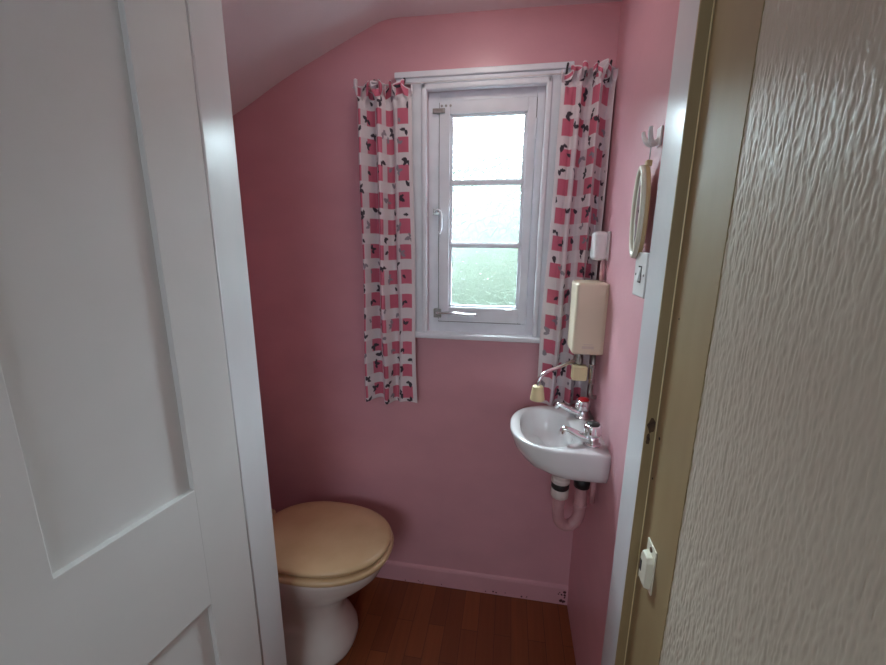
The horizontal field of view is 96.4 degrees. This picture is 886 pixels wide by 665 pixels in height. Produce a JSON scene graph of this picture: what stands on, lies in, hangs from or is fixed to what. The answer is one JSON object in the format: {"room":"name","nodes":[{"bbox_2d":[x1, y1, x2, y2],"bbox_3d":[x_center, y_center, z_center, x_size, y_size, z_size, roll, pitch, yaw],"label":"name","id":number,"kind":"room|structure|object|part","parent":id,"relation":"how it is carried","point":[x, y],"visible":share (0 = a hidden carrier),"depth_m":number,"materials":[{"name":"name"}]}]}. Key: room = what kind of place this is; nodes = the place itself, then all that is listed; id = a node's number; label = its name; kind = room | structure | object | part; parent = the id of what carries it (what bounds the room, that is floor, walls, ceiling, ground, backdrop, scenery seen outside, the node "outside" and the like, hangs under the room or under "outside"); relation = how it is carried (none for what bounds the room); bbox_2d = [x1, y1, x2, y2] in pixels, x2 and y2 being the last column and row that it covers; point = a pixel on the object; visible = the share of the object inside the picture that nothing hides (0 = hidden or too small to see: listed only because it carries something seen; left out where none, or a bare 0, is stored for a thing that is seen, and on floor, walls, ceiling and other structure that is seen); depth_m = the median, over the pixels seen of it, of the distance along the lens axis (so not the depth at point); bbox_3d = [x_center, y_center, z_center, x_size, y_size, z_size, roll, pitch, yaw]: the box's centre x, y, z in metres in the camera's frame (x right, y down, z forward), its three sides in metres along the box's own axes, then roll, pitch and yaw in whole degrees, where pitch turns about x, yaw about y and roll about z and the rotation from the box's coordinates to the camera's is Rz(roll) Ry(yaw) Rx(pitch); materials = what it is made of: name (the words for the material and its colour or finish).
{"room":"hallway","nodes":[
{"label":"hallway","id":0,"kind":"room"},
{"bbox_2d":[221,0,621,114],"bbox_3d":[-0.194,-0.941,0.969,1.545,0.650,0.627,3,13,9],"label":"ceiling","id":1,"kind":"structure","parent":0,"point":[267,41],"depth_m":1.18,"materials":[{"name":"paint"}]},
{"bbox_2d":[233,2,621,584],"bbox_3d":[-0.132,-0.085,1.522,1.565,2.460,0.130,3,13,9],"label":"wall","id":2,"kind":"structure","parent":0,"point":[446,471],"depth_m":1.51,"materials":[{"name":"pink paint"}]},
{"bbox_2d":[376,560,567,604],"bbox_3d":[-0.162,1.028,1.702,1.345,0.087,0.010,3,13,9],"label":"baseboard","id":3,"kind":"structure","parent":2,"relation":"attached to","point":[395,570],"depth_m":1.65,"materials":[{"name":"pink paint"}]},
{"bbox_2d":[394,61,574,342],"bbox_3d":[0.124,-0.408,1.372,0.554,0.866,0.134,3,13,9],"label":"window","id":4,"kind":"structure","parent":2,"relation":"in","point":[435,106],"depth_m":1.33,"materials":[{"name":"white paint"}]},
{"bbox_3d":[-0.017,-0.380,1.359,0.034,0.084,0.012,12,17,42],"label":"catch handle","id":5,"kind":"part","parent":4,"relation":"part of","materials":[{"name":"white paint"}]},
{"bbox_3d":[0.046,-0.066,1.419,0.146,0.017,0.016,3,13,9],"label":"stay arm","id":6,"kind":"part","parent":4,"relation":"part of","materials":[{"name":"silver metal"}]},
{"bbox_3d":[0.128,0.005,1.464,0.479,0.020,0.134,3,13,9],"label":"sill","id":7,"kind":"part","parent":4,"relation":"part of","materials":[{"name":"white paint"}]},
{"bbox_2d":[353,69,614,87],"bbox_3d":[0.110,-0.789,1.238,0.816,0.016,0.031,3,13,9],"label":"wire","id":8,"kind":"object","parent":4,"relation":"attached to","point":[612,69],"visible":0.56,"depth_m":1.22,"materials":[{"name":"white plastic"}]},
{"bbox_2d":[353,78,416,404],"bbox_3d":[-0.191,-0.273,1.382,0.201,1.108,0.064,3,13,9],"label":"curtain","id":9,"kind":"object","parent":8,"relation":"hanging from","point":[385,154],"visible":1,"depth_m":1.37,"materials":[{"name":"fabric"}]},
{"bbox_2d":[538,58,617,405],"bbox_3d":[0.421,-0.269,1.276,0.177,1.082,0.061,3,13,9],"label":"curtain","id":10,"kind":"object","parent":8,"relation":"hanging from","point":[586,99],"visible":0.8,"depth_m":1.25,"materials":[{"name":"fabric"}]},
{"bbox_3d":[0.145,-0.197,1.406,0.243,0.214,0.004,3,13,9],"label":"pane","id":11,"kind":"part","parent":4,"relation":"part of","materials":[{"name":"clear glass"}]},
{"bbox_3d":[0.147,-0.405,1.360,0.243,0.200,0.004,3,13,9],"label":"pane","id":12,"kind":"part","parent":4,"relation":"part of","materials":[{"name":"clear glass"}]},
{"bbox_3d":[0.141,-0.396,1.395,0.376,0.805,0.090,3,13,9],"label":"frame","id":13,"kind":"part","parent":4,"relation":"part of","materials":[{"name":"white paint"}]},
{"bbox_3d":[0.130,-0.390,1.328,0.409,0.813,0.027,3,13,9],"label":"architrave moulding","id":14,"kind":"part","parent":4,"relation":"part of","materials":[{"name":"white paint"}]},
{"bbox_3d":[0.149,-0.609,1.314,0.243,0.206,0.004,3,13,9],"label":"pane","id":15,"kind":"part","parent":4,"relation":"part of","materials":[{"name":"clear glass"}]},
{"bbox_2d":[336,577,575,664],"bbox_3d":[-0.517,1.413,0.308,1.805,0.060,3.016,3,13,9],"label":"floor","id":16,"kind":"structure","parent":0,"point":[401,622],"depth_m":1.50,"materials":[{"name":"red laminate"}]},
{"bbox_2d":[272,501,393,664],"bbox_3d":[-0.525,0.698,1.380,0.698,0.868,0.432,3,13,9],"label":"toilet","id":17,"kind":"object","parent":16,"relation":"on","point":[327,552],"visible":0.52,"depth_m":1.35,"materials":[{"name":"ceramic"}]},
{"bbox_3d":[-0.420,0.712,1.397,0.482,0.024,0.354,3,13,9],"label":"lid","id":18,"kind":"part","parent":17,"relation":"part of","materials":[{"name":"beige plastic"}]},
{"bbox_3d":[-0.419,0.741,1.403,0.491,0.026,0.371,3,13,9],"label":"seat","id":19,"kind":"part","parent":17,"relation":"part of","materials":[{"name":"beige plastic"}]},
{"bbox_2d":[567,0,885,664],"bbox_3d":[0.321,0.281,-0.099,0.121,2.460,2.996,3,13,9],"label":"wall","id":20,"kind":"structure","parent":0,"point":[781,556],"depth_m":0.42,"materials":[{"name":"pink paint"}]},
{"bbox_2d":[510,397,610,530],"bbox_3d":[0.339,0.420,1.248,0.263,0.405,0.320,3,13,9],"label":"washbasin","id":21,"kind":"object","parent":20,"relation":"attached to","point":[562,440],"visible":1,"depth_m":1.19,"materials":[{"name":"white ceramic"}]},
{"bbox_2d":[551,481,568,491],"bbox_3d":[0.359,0.465,1.215,0.053,0.023,0.053,3,13,9],"label":"washer","id":22,"kind":"object","parent":21,"relation":"in","point":[556,486],"depth_m":1.19,"materials":[{"name":"black rubber"}]},
{"bbox_2d":[551,475,569,485],"bbox_3d":[0.360,0.439,1.210,0.056,0.036,0.056,3,13,9],"label":"outlet","id":23,"kind":"object","parent":21,"relation":"attached to","point":[555,481],"depth_m":1.19,"materials":[{"name":"beige plastic"}]},
{"bbox_3d":[0.340,0.352,1.233,0.263,0.135,0.320,3,13,9],"label":"bowl","id":24,"kind":"part","parent":21,"relation":"part of","materials":[{"name":"white ceramic"}]},
{"bbox_2d":[554,397,590,420],"bbox_3d":[0.417,0.242,1.278,0.114,0.069,0.048,3,13,9],"label":"tap","id":25,"kind":"object","parent":21,"relation":"on","point":[579,412],"depth_m":1.27,"materials":[{"name":"silver metal"}]},
{"bbox_2d":[559,420,601,448],"bbox_3d":[0.383,0.280,1.106,0.114,0.069,0.048,3,13,9],"label":"tap","id":26,"kind":"object","parent":21,"relation":"on","point":[592,430],"depth_m":1.09,"materials":[{"name":"silver metal"}]},
{"bbox_2d":[530,280,609,401],"bbox_3d":[0.383,0.026,1.232,0.206,0.368,0.136,3,13,9],"label":"water heater","id":27,"kind":"object","parent":20,"relation":"attached to","point":[589,298],"visible":1,"depth_m":1.18,"materials":[{"name":"beige plastic"}]},
{"bbox_3d":[0.361,0.130,1.250,0.153,0.086,0.017,-4,13,-19],"label":"swivel spout","id":28,"kind":"part","parent":27,"relation":"part of","materials":[{"name":"silver metal"}]},
{"bbox_2d":[574,354,582,363],"bbox_3d":[0.431,0.072,1.259,0.028,0.052,0.028,3,13,9],"label":"outlet","id":29,"kind":"object","parent":27,"relation":"attached to","point":[578,358],"depth_m":1.25,"materials":[{"name":"metal"}]},
{"bbox_3d":[0.430,0.126,1.252,0.046,0.047,0.036,3,13,9],"label":"control knob","id":30,"kind":"part","parent":27,"relation":"part of","materials":[{"name":"plastic"}]},
{"bbox_3d":[0.443,-0.049,1.219,0.090,0.217,0.109,3,13,9],"label":"casing","id":31,"kind":"part","parent":27,"relation":"part of","materials":[{"name":"beige plastic"}]},
{"bbox_3d":[0.484,-0.047,1.212,0.007,0.211,0.103,3,13,9],"label":"wall plate","id":32,"kind":"part","parent":27,"relation":"part of","materials":[{"name":"beige plastic"}]},
{"bbox_2d":[589,231,610,280],"bbox_3d":[0.468,-0.230,1.197,0.050,0.146,0.059,3,13,9],"label":"electrical box","id":33,"kind":"object","parent":20,"relation":"attached to","point":[600,242],"visible":1,"depth_m":1.17,"materials":[{"name":"white plastic"}]},
{"bbox_2d":[629,146,652,258],"bbox_3d":[0.415,-0.272,0.828,0.023,0.230,0.093,4,13,14],"label":"mirror","id":34,"kind":"object","parent":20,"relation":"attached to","point":[640,207],"visible":0.96,"depth_m":0.81,"materials":[{"name":"beige plastic"}]},
{"bbox_3d":[0.410,-0.252,0.834,0.003,0.165,0.068,4,13,14],"label":"glass","id":35,"kind":"part","parent":34,"relation":"part of","materials":[{"name":"white mirror"}]},
{"bbox_3d":[0.408,-0.252,0.834,0.009,0.190,0.093,4,13,14],"label":"frame","id":36,"kind":"part","parent":34,"relation":"part of","materials":[{"name":"beige plastic"}]},
{"bbox_2d":[632,252,649,298],"bbox_3d":[0.412,-0.118,0.814,0.028,0.090,0.074,3,13,9],"label":"light switch","id":37,"kind":"object","parent":20,"relation":"attached to","point":[642,259],"visible":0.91,"depth_m":0.81,"materials":[{"name":"white plastic"}]},
{"bbox_2d":[641,125,663,147],"bbox_3d":[0.420,-0.391,0.793,0.031,0.037,0.053,3,13,9],"label":"coat hook","id":38,"kind":"object","parent":20,"relation":"attached to","point":[650,141],"visible":1,"depth_m":0.79,"materials":[{"name":"white plastic"}]},
{"bbox_3d":[0.432,-0.391,0.791,0.005,0.036,0.026,3,13,9],"label":"plate","id":39,"kind":"part","parent":38,"relation":"part of","materials":[{"name":"white plastic"}]},
{"bbox_2d":[601,0,764,664],"bbox_3d":[0.438,0.109,0.696,0.121,2.330,0.239,3,13,9],"label":"trim","id":40,"kind":"structure","parent":20,"relation":"attached to","point":[716,41],"depth_m":0.66,"materials":[{"name":"white paint"}]},
{"bbox_2d":[639,537,656,595],"bbox_3d":[0.382,0.437,0.743,0.014,0.092,0.042,3,13,9],"label":"door latch","id":41,"kind":"object","parent":40,"relation":"attached to","point":[648,558],"depth_m":0.73,"materials":[{"name":"beige plastic"}]},
{"bbox_3d":[0.387,0.437,0.742,0.003,0.092,0.042,3,13,9],"label":"plate","id":42,"kind":"part","parent":41,"relation":"part of","materials":[{"name":"beige plastic"}]},
{"bbox_3d":[-0.419,0.020,0.903,1.685,2.400,0.087,3,13,9],"label":"wall","id":43,"kind":"structure","parent":0,"visible":0},
{"bbox_2d":[0,0,261,664],"bbox_3d":[-0.622,0.324,0.541,0.047,1.938,0.808,5,13,19],"label":"door","id":44,"kind":"structure","parent":43,"relation":"in","point":[124,541],"depth_m":0.65,"materials":[{"name":"wood"}]},
{"bbox_3d":[-0.559,-0.098,0.608,0.013,0.912,0.240,5,13,19],"label":"panel","id":45,"kind":"part","parent":44,"relation":"part of","materials":[{"name":"white wood"}]},
{"bbox_3d":[-0.567,0.835,0.817,0.013,0.453,0.240,5,13,19],"label":"panel","id":46,"kind":"part","parent":44,"relation":"part of","materials":[{"name":"white wood"}]},
{"bbox_2d":[185,0,286,664],"bbox_3d":[-0.485,0.223,0.956,0.045,1.980,0.101,3,13,9],"label":"trim","id":47,"kind":"structure","parent":43,"relation":"attached to","point":[204,17],"depth_m":0.88,"materials":[{"name":"white paint"}]},
{"label":"outside","id":48,"kind":"structure","parent":0,"visible":0},
{"bbox_3d":[2.292,-1.201,13.776,28.000,0.200,24.204,3,13,9],"label":"garden","id":49,"kind":"object","parent":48,"visible":0},
{"bbox_2d":[452,118,522,305],"bbox_3d":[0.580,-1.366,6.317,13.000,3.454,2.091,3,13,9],"label":"window pane","id":50,"kind":"object","parent":49,"relation":"on","point":[475,149],"visible":0.02,"depth_m":5.37,"materials":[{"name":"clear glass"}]}
]}

